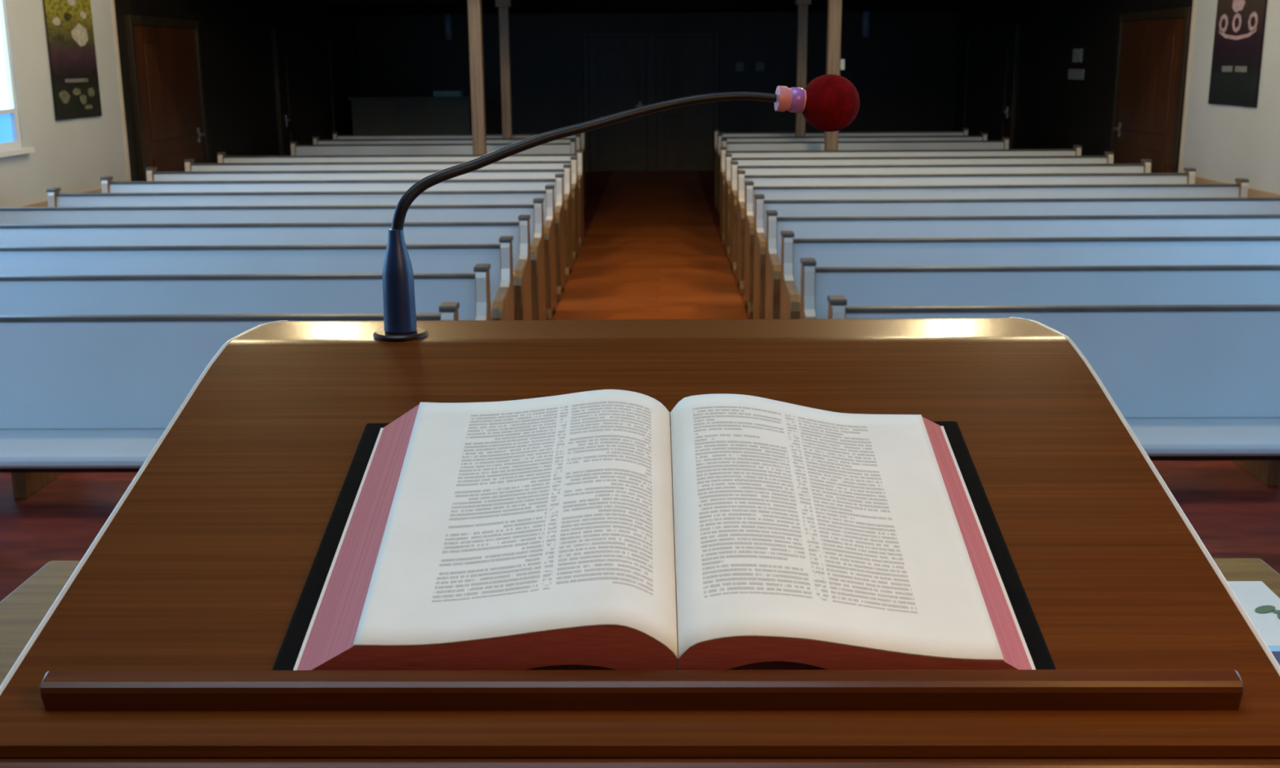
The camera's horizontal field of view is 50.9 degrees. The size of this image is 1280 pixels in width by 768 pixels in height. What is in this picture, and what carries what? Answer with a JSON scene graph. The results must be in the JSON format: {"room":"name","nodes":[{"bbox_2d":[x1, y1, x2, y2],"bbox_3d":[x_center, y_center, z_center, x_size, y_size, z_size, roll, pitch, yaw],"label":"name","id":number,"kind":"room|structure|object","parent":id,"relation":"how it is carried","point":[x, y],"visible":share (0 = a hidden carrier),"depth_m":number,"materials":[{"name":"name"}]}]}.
{"room":"house of worship","nodes":[
{"label":"house of worship","id":0,"kind":"room"},
{"bbox_2d":[0,0,360,207],"bbox_3d":[-4.555,-2.825,7.914,0.300,5.200,25.200,0,14,1],"label":"wall","id":1,"kind":"structure","parent":0,"point":[236,41],"depth_m":11.57,"materials":[{"name":"white paint"}]},
{"bbox_2d":[0,0,35,157],"bbox_3d":[-4.401,-2.382,8.492,0.110,1.935,1.840,0,14,1],"label":"window","id":2,"kind":"structure","parent":1,"relation":"in","point":[10,133],"depth_m":9.37,"materials":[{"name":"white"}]},
{"bbox_2d":[19,187,102,207],"bbox_3d":[-4.399,-0.256,6.855,0.020,0.700,9.540,0,14,1],"label":"trim","id":3,"kind":"structure","parent":1,"relation":"attached to","point":[42,204],"depth_m":9.83,"materials":[{"name":"brown wood"}]},
{"bbox_2d":[44,0,102,120],"bbox_3d":[-4.356,-2.729,10.291,0.012,1.361,0.900,0,14,1],"label":"banner","id":4,"kind":"object","parent":1,"relation":"attached to","point":[69,24],"visible":1,"depth_m":10.32,"materials":[{"name":"fabric"}]},
{"bbox_2d":[110,0,131,181],"bbox_3d":[-4.352,-2.355,11.289,0.012,2.700,0.065,0,14,1],"label":"trim","id":5,"kind":"structure","parent":1,"relation":"attached to","point":[112,2],"depth_m":11.25,"materials":[{"name":"white wood"}]},
{"bbox_2d":[124,14,209,181],"bbox_3d":[-4.324,-2.330,12.506,0.075,2.080,1.760,0,14,1],"label":"door","id":6,"kind":"structure","parent":1,"relation":"in","point":[166,66],"depth_m":12.27,"materials":[{"name":"red wood"}]},
{"bbox_2d":[271,26,336,155],"bbox_3d":[-4.264,-3.492,17.317,0.075,2.080,2.760,0,14,1],"label":"door","id":7,"kind":"structure","parent":1,"relation":"in","point":[303,73],"depth_m":16.98,"materials":[{"name":"brown wood"}]},
{"bbox_2d":[256,0,1022,15],"bbox_3d":[0.203,-4.872,16.517,9.040,0.359,7.400,0,14,1],"label":"ceiling","id":8,"kind":"structure","parent":0,"point":[357,7],"depth_m":17.49,"materials":[{"name":"paint"}]},
{"bbox_2d":[0,171,1279,601],"bbox_3d":[0.152,-1.007,11.638,9.600,0.154,19.300,0,14,1],"label":"floor","id":9,"kind":"structure","parent":0,"point":[652,248],"depth_m":9.24,"materials":[{"name":"brown wood"}]},
{"bbox_2d":[0,302,459,472],"bbox_3d":[-2.333,0.200,4.556,3.408,0.864,0.526,0,14,1],"label":"pew","id":10,"kind":"object","parent":9,"relation":"on","point":[79,393],"visible":0.34,"depth_m":4.64,"materials":[{"name":"white paint"}]},
{"bbox_2d":[0,263,491,498],"bbox_3d":[-2.322,-0.011,5.431,3.408,0.864,0.526,0,14,1],"label":"pew","id":11,"kind":"object","parent":9,"relation":"on","point":[349,293],"visible":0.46,"depth_m":5.52,"materials":[{"name":"white paint"}]},
{"bbox_2d":[0,235,514,319],"bbox_3d":[-2.312,-0.222,6.306,3.408,0.864,0.526,0,14,1],"label":"pew","id":12,"kind":"object","parent":9,"relation":"on","point":[424,258],"visible":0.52,"depth_m":6.39,"materials":[{"name":"white paint"}]},
{"bbox_2d":[0,214,532,319],"bbox_3d":[-2.301,-0.433,7.180,3.408,0.864,0.526,0,14,1],"label":"pew","id":13,"kind":"object","parent":9,"relation":"on","point":[420,233],"visible":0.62,"depth_m":7.27,"materials":[{"name":"white paint"}]},
{"bbox_2d":[0,198,546,319],"bbox_3d":[-2.290,-0.644,8.055,3.408,0.864,0.526,0,14,1],"label":"pew","id":14,"kind":"object","parent":9,"relation":"on","point":[415,213],"visible":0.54,"depth_m":8.14,"materials":[{"name":"white paint"}]},
{"bbox_2d":[46,184,556,319],"bbox_3d":[-2.279,-0.856,8.930,3.408,0.864,0.526,0,14,1],"label":"pew","id":15,"kind":"object","parent":9,"relation":"on","point":[55,199],"visible":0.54,"depth_m":9.02,"materials":[{"name":"white paint"}]},
{"bbox_2d":[100,173,565,301],"bbox_3d":[-2.268,-1.067,9.805,3.408,0.864,0.526,0,14,1],"label":"pew","id":16,"kind":"object","parent":9,"relation":"on","point":[108,185],"visible":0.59,"depth_m":9.89,"materials":[{"name":"white paint"}]},
{"bbox_2d":[145,164,573,280],"bbox_3d":[-2.257,-1.278,10.680,3.408,0.864,0.526,0,14,1],"label":"pew","id":17,"kind":"object","parent":9,"relation":"on","point":[152,175],"visible":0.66,"depth_m":10.77,"materials":[{"name":"white paint"}]},
{"bbox_2d":[183,156,578,263],"bbox_3d":[-2.246,-1.489,11.554,3.408,0.864,0.526,0,14,1],"label":"pew","id":18,"kind":"object","parent":9,"relation":"on","point":[189,166],"visible":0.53,"depth_m":11.65,"materials":[{"name":"white paint"}]},
{"bbox_2d":[217,150,584,249],"bbox_3d":[-2.235,-1.701,12.429,3.408,0.864,0.526,0,14,1],"label":"pew","id":19,"kind":"object","parent":9,"relation":"on","point":[222,158],"visible":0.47,"depth_m":12.52,"materials":[{"name":"white paint"}]},
{"bbox_2d":[347,95,471,134],"bbox_3d":[-3.179,-3.450,18.986,1.720,1.200,0.550,0,14,1],"label":"countertop","id":20,"kind":"structure","parent":9,"relation":"on","point":[425,114],"depth_m":18.67,"materials":[{"name":"black"}]},
{"bbox_2d":[347,95,471,100],"bbox_3d":[-3.183,-4.013,18.850,1.720,0.040,0.550,0,14,1],"label":"countertop","id":21,"kind":"structure","parent":20,"relation":"on","point":[425,97],"depth_m":18.58,"materials":[{"name":"black"}]},
{"bbox_2d":[433,90,463,96],"bbox_3d":[-2.674,-4.056,18.766,0.380,0.075,0.280,0,14,1],"label":"paper stack","id":22,"kind":"object","parent":20,"relation":"on","point":[437,93],"visible":0.99,"depth_m":18.63,"materials":[{"name":"white paper"}]},
{"bbox_2d":[289,139,576,155],"bbox_3d":[-2.180,-2.095,14.062,3.008,0.864,0.526,0,14,1],"label":"pew","id":23,"kind":"object","parent":9,"relation":"on","point":[296,149],"visible":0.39,"depth_m":14.16,"materials":[{"name":"white paint"}]},
{"bbox_2d":[312,134,581,154],"bbox_3d":[-2.168,-2.318,14.985,3.008,0.864,0.526,0,14,1],"label":"pew","id":24,"kind":"object","parent":9,"relation":"on","point":[316,140],"visible":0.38,"depth_m":15.08,"materials":[{"name":"white paint"}]},
{"bbox_2d":[332,132,586,206],"bbox_3d":[-2.156,-2.541,15.908,3.008,0.864,0.526,0,14,1],"label":"pew","id":25,"kind":"object","parent":9,"relation":"on","point":[335,135],"visible":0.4,"depth_m":16.00,"materials":[{"name":"white paint"}]},
{"bbox_2d":[467,0,486,154],"bbox_3d":[-1.576,-2.811,13.055,0.184,2.720,0.184,0,14,1],"label":"wooden column","id":26,"kind":"structure","parent":9,"relation":"on","point":[475,36],"depth_m":12.96,"materials":[{"name":"brown wood"}]},
{"bbox_2d":[495,0,512,138],"bbox_3d":[-1.544,-3.228,15.547,0.170,2.360,0.170,0,14,1],"label":"wooden column","id":27,"kind":"structure","parent":9,"relation":"on","point":[503,5],"depth_m":15.40,"materials":[{"name":"brown wood"}]},
{"bbox_2d":[795,0,811,136],"bbox_3d":[1.856,-3.240,15.501,0.170,2.360,0.170,0,14,1],"label":"wooden column","id":28,"kind":"structure","parent":9,"relation":"on","point":[802,5],"depth_m":15.32,"materials":[{"name":"brown wood"}]},
{"bbox_2d":[824,0,842,150],"bbox_3d":[1.864,-2.824,13.009,0.184,2.720,0.184,0,14,1],"label":"wooden column","id":29,"kind":"structure","parent":9,"relation":"on","point":[834,6],"depth_m":12.85,"materials":[{"name":"brown wood"}]},
{"bbox_2d":[840,59,844,70],"bbox_3d":[1.944,-3.065,12.898,0.041,0.100,0.040,0,14,1],"label":"switch plate","id":30,"kind":"object","parent":29,"relation":"attached to","point":[842,61],"visible":1,"depth_m":12.88,"materials":[{"name":"white plastic"}]},
{"bbox_2d":[713,128,968,206],"bbox_3d":[2.383,-2.558,15.848,3.008,0.864,0.526,0,14,1],"label":"pew","id":31,"kind":"object","parent":9,"relation":"on","point":[965,132],"visible":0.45,"depth_m":15.94,"materials":[{"name":"white paint"}]},
{"bbox_2d":[716,132,987,216],"bbox_3d":[2.372,-2.335,14.924,3.008,0.864,0.526,0,14,1],"label":"pew","id":32,"kind":"object","parent":9,"relation":"on","point":[984,136],"visible":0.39,"depth_m":15.01,"materials":[{"name":"white paint"}]},
{"bbox_2d":[720,137,1009,151],"bbox_3d":[2.360,-2.112,14.001,3.008,0.864,0.526,0,14,1],"label":"pew","id":33,"kind":"object","parent":9,"relation":"on","point":[1004,144],"visible":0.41,"depth_m":14.09,"materials":[{"name":"white paint"}]},
{"bbox_2d":[720,145,1082,244],"bbox_3d":[2.468,-1.784,12.638,3.408,0.864,0.526,0,14,1],"label":"pew","id":34,"kind":"object","parent":9,"relation":"on","point":[1077,150],"visible":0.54,"depth_m":12.73,"materials":[{"name":"white paint"}]},
{"bbox_2d":[724,151,1114,258],"bbox_3d":[2.457,-1.568,11.744,3.408,0.864,0.526,0,14,1],"label":"pew","id":35,"kind":"object","parent":9,"relation":"on","point":[1108,158],"visible":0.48,"depth_m":11.83,"materials":[{"name":"white paint"}]},
{"bbox_2d":[729,159,1151,275],"bbox_3d":[2.446,-1.352,10.850,3.408,0.864,0.526,0,14,1],"label":"pew","id":36,"kind":"object","parent":9,"relation":"on","point":[1144,166],"visible":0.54,"depth_m":10.94,"materials":[{"name":"white paint"}]},
{"bbox_2d":[736,168,1195,294],"bbox_3d":[2.434,-1.136,9.956,3.408,0.864,0.526,0,14,1],"label":"pew","id":37,"kind":"object","parent":9,"relation":"on","point":[1188,176],"visible":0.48,"depth_m":10.05,"materials":[{"name":"white paint"}]},
{"bbox_2d":[743,177,1248,318],"bbox_3d":[2.423,-0.920,9.061,3.408,0.864,0.526,0,14,1],"label":"pew","id":38,"kind":"object","parent":9,"relation":"on","point":[1239,189],"visible":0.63,"depth_m":9.15,"materials":[{"name":"white paint"}]},
{"bbox_2d":[753,194,1279,319],"bbox_3d":[2.412,-0.704,8.167,3.408,0.864,0.526,0,14,1],"label":"pew","id":39,"kind":"object","parent":9,"relation":"on","point":[1165,206],"visible":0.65,"depth_m":8.26,"materials":[{"name":"white paint"}]},
{"bbox_2d":[764,210,1279,319],"bbox_3d":[2.401,-0.488,7.273,3.408,0.864,0.526,0,14,1],"label":"pew","id":40,"kind":"object","parent":9,"relation":"on","point":[1155,225],"visible":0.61,"depth_m":7.37,"materials":[{"name":"white paint"}]},
{"bbox_2d":[780,231,1279,319],"bbox_3d":[2.390,-0.273,6.379,3.408,0.864,0.526,0,14,1],"label":"pew","id":41,"kind":"object","parent":9,"relation":"on","point":[1260,250],"visible":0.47,"depth_m":6.48,"materials":[{"name":"white paint"}]},
{"bbox_2d":[800,257,1279,486],"bbox_3d":[2.378,-0.057,5.484,3.408,0.864,0.526,0,14,1],"label":"pew","id":42,"kind":"object","parent":9,"relation":"on","point":[1119,285],"visible":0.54,"depth_m":5.59,"materials":[{"name":"white paint"}]},
{"bbox_2d":[826,295,1279,461],"bbox_3d":[2.367,0.159,4.590,3.408,0.864,0.526,0,14,1],"label":"pew","id":43,"kind":"object","parent":9,"relation":"on","point":[1191,382],"visible":0.38,"depth_m":4.69,"materials":[{"name":"white paint"}]},
{"bbox_2d":[355,10,959,172],"bbox_3d":[0.249,-5.823,20.196,9.600,5.200,0.200,0,14,1],"label":"wall","id":44,"kind":"structure","parent":0,"point":[903,75],"depth_m":20.32,"materials":[{"name":"black paint"}]},
{"bbox_2d":[443,13,453,40],"bbox_3d":[-2.880,-5.351,20.162,0.144,0.380,0.164,0,14,1],"label":"wall lamp","id":45,"kind":"object","parent":44,"relation":"attached to","point":[447,19],"visible":1,"depth_m":20.10,"materials":[{"name":"metal"}]},
{"bbox_2d":[582,31,651,172],"bbox_3d":[-0.337,-4.272,20.436,1.030,2.080,0.075,0,14,1],"label":"door","id":46,"kind":"structure","parent":44,"relation":"in","point":[617,71],"depth_m":20.41,"materials":[{"name":"brown wood"}]},
{"bbox_2d":[650,31,719,171],"bbox_3d":[0.683,-4.276,20.423,1.030,2.080,0.075,0,14,1],"label":"door","id":47,"kind":"structure","parent":44,"relation":"in","point":[682,138],"depth_m":20.40,"materials":[{"name":"brown wood"}]},
{"bbox_2d":[735,62,743,71],"bbox_3d":[1.504,-4.797,20.319,0.120,0.130,0.012,0,14,1],"label":"notice","id":48,"kind":"object","parent":44,"relation":"attached to","point":[739,65],"visible":1,"depth_m":20.31,"materials":[{"name":"grey paper"}]},
{"bbox_2d":[755,62,764,71],"bbox_3d":[1.815,-4.798,20.315,0.120,0.130,0.012,0,14,1],"label":"notice","id":49,"kind":"object","parent":44,"relation":"attached to","point":[759,65],"visible":1,"depth_m":20.31,"materials":[{"name":"grey paper"}]},
{"bbox_2d":[861,10,871,37],"bbox_3d":[3.379,-5.374,20.078,0.144,0.380,0.164,0,14,1],"label":"wall lamp","id":50,"kind":"object","parent":44,"relation":"attached to","point":[866,15],"visible":1,"depth_m":20.02,"materials":[{"name":"metal"}]},
{"bbox_2d":[953,0,1279,194],"bbox_3d":[4.744,-2.860,7.789,0.300,5.200,25.200,0,14,1],"label":"wall","id":51,"kind":"structure","parent":0,"point":[1054,111],"depth_m":13.70,"materials":[{"name":"white paint"}]},
{"bbox_2d":[962,23,1020,149],"bbox_3d":[4.714,-3.784,18.266,0.075,2.080,2.760,0,14,1],"label":"door","id":52,"kind":"structure","parent":51,"relation":"in","point":[992,57],"depth_m":17.95,"materials":[{"name":"brown wood"}]},
{"bbox_2d":[1067,68,1084,79],"bbox_3d":[4.694,-3.337,14.475,0.015,0.110,0.520,0,14,1],"label":"notice","id":53,"kind":"object","parent":51,"relation":"attached to","point":[1077,74],"visible":1,"depth_m":14.44,"materials":[{"name":"grey paper"}]},
{"bbox_2d":[1071,48,1082,62],"bbox_3d":[4.693,-3.524,14.420,0.015,0.140,0.300,0,14,1],"label":"notice","id":54,"kind":"object","parent":51,"relation":"attached to","point":[1077,53],"visible":1,"depth_m":14.40,"materials":[{"name":"grey paper"}]},
{"bbox_2d":[1108,6,1192,173],"bbox_3d":[4.640,-2.364,12.386,0.075,2.080,1.760,0,14,1],"label":"door","id":55,"kind":"structure","parent":51,"relation":"in","point":[1151,63],"depth_m":12.19,"materials":[{"name":"red wood"}]},
{"bbox_2d":[1177,0,1196,173],"bbox_3d":[4.638,-2.445,11.402,0.012,2.700,0.065,0,14,1],"label":"trim","id":56,"kind":"structure","parent":51,"relation":"attached to","point":[1194,2],"depth_m":11.37,"materials":[{"name":"white wood"}]},
{"bbox_2d":[1208,0,1266,107],"bbox_3d":[4.612,-2.822,10.347,0.012,1.328,0.950,0,14,1],"label":"banner","id":57,"kind":"object","parent":51,"relation":"attached to","point":[1239,24],"visible":1,"depth_m":10.38,"materials":[{"name":"fabric"}]},
{"bbox_2d":[1195,176,1279,197],"bbox_3d":[4.581,-0.318,6.852,0.020,0.700,9.780,0,14,1],"label":"trim","id":58,"kind":"structure","parent":51,"relation":"attached to","point":[1251,193],"depth_m":10.13,"materials":[{"name":"brown wood"}]},
{"bbox_3d":[-0.003,1.900,-0.776,9.600,0.330,6.200,0,14,1],"label":"floor","id":59,"kind":"structure","parent":0,"visible":0},
{"bbox_2d":[0,558,1279,684],"bbox_3d":[0.010,0.769,1.074,1.250,1.000,0.886,0,14,1],"label":"desk","id":60,"kind":"object","parent":59,"relation":"on","point":[22,611],"visible":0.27,"depth_m":1.30,"materials":[{"name":"brown wood"}]},
{"bbox_2d":[0,317,1279,767],"bbox_3d":[0.004,0.150,0.872,0.635,0.298,0.510,0,14,1],"label":"lectern","id":61,"kind":"object","parent":60,"relation":"on","point":[161,647],"visible":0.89,"depth_m":0.71,"materials":[{"name":"brown wood"}]},
{"bbox_2d":[373,74,859,340],"bbox_3d":[-0.015,-0.141,1.039,0.387,0.190,0.045,-4,14,-13],"label":"gooseneck microphone","id":62,"kind":"object","parent":61,"relation":"on","point":[829,103],"visible":1,"depth_m":1.02,"materials":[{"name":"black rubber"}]},
{"bbox_2d":[271,389,1056,670],"bbox_3d":[0.012,0.075,0.763,0.388,0.093,0.258,0,14,1],"label":"open book","id":63,"kind":"object","parent":61,"relation":"on","point":[593,530],"visible":1,"depth_m":0.72,"materials":[{"name":"white paper"}]},
{"bbox_2d":[1226,581,1279,665],"bbox_3d":[0.527,0.221,1.191,0.150,0.004,0.235,0,14,1],"label":"leaflet","id":64,"kind":"object","parent":60,"relation":"on","point":[1262,605],"visible":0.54,"depth_m":1.24,"materials":[{"name":"paper"}]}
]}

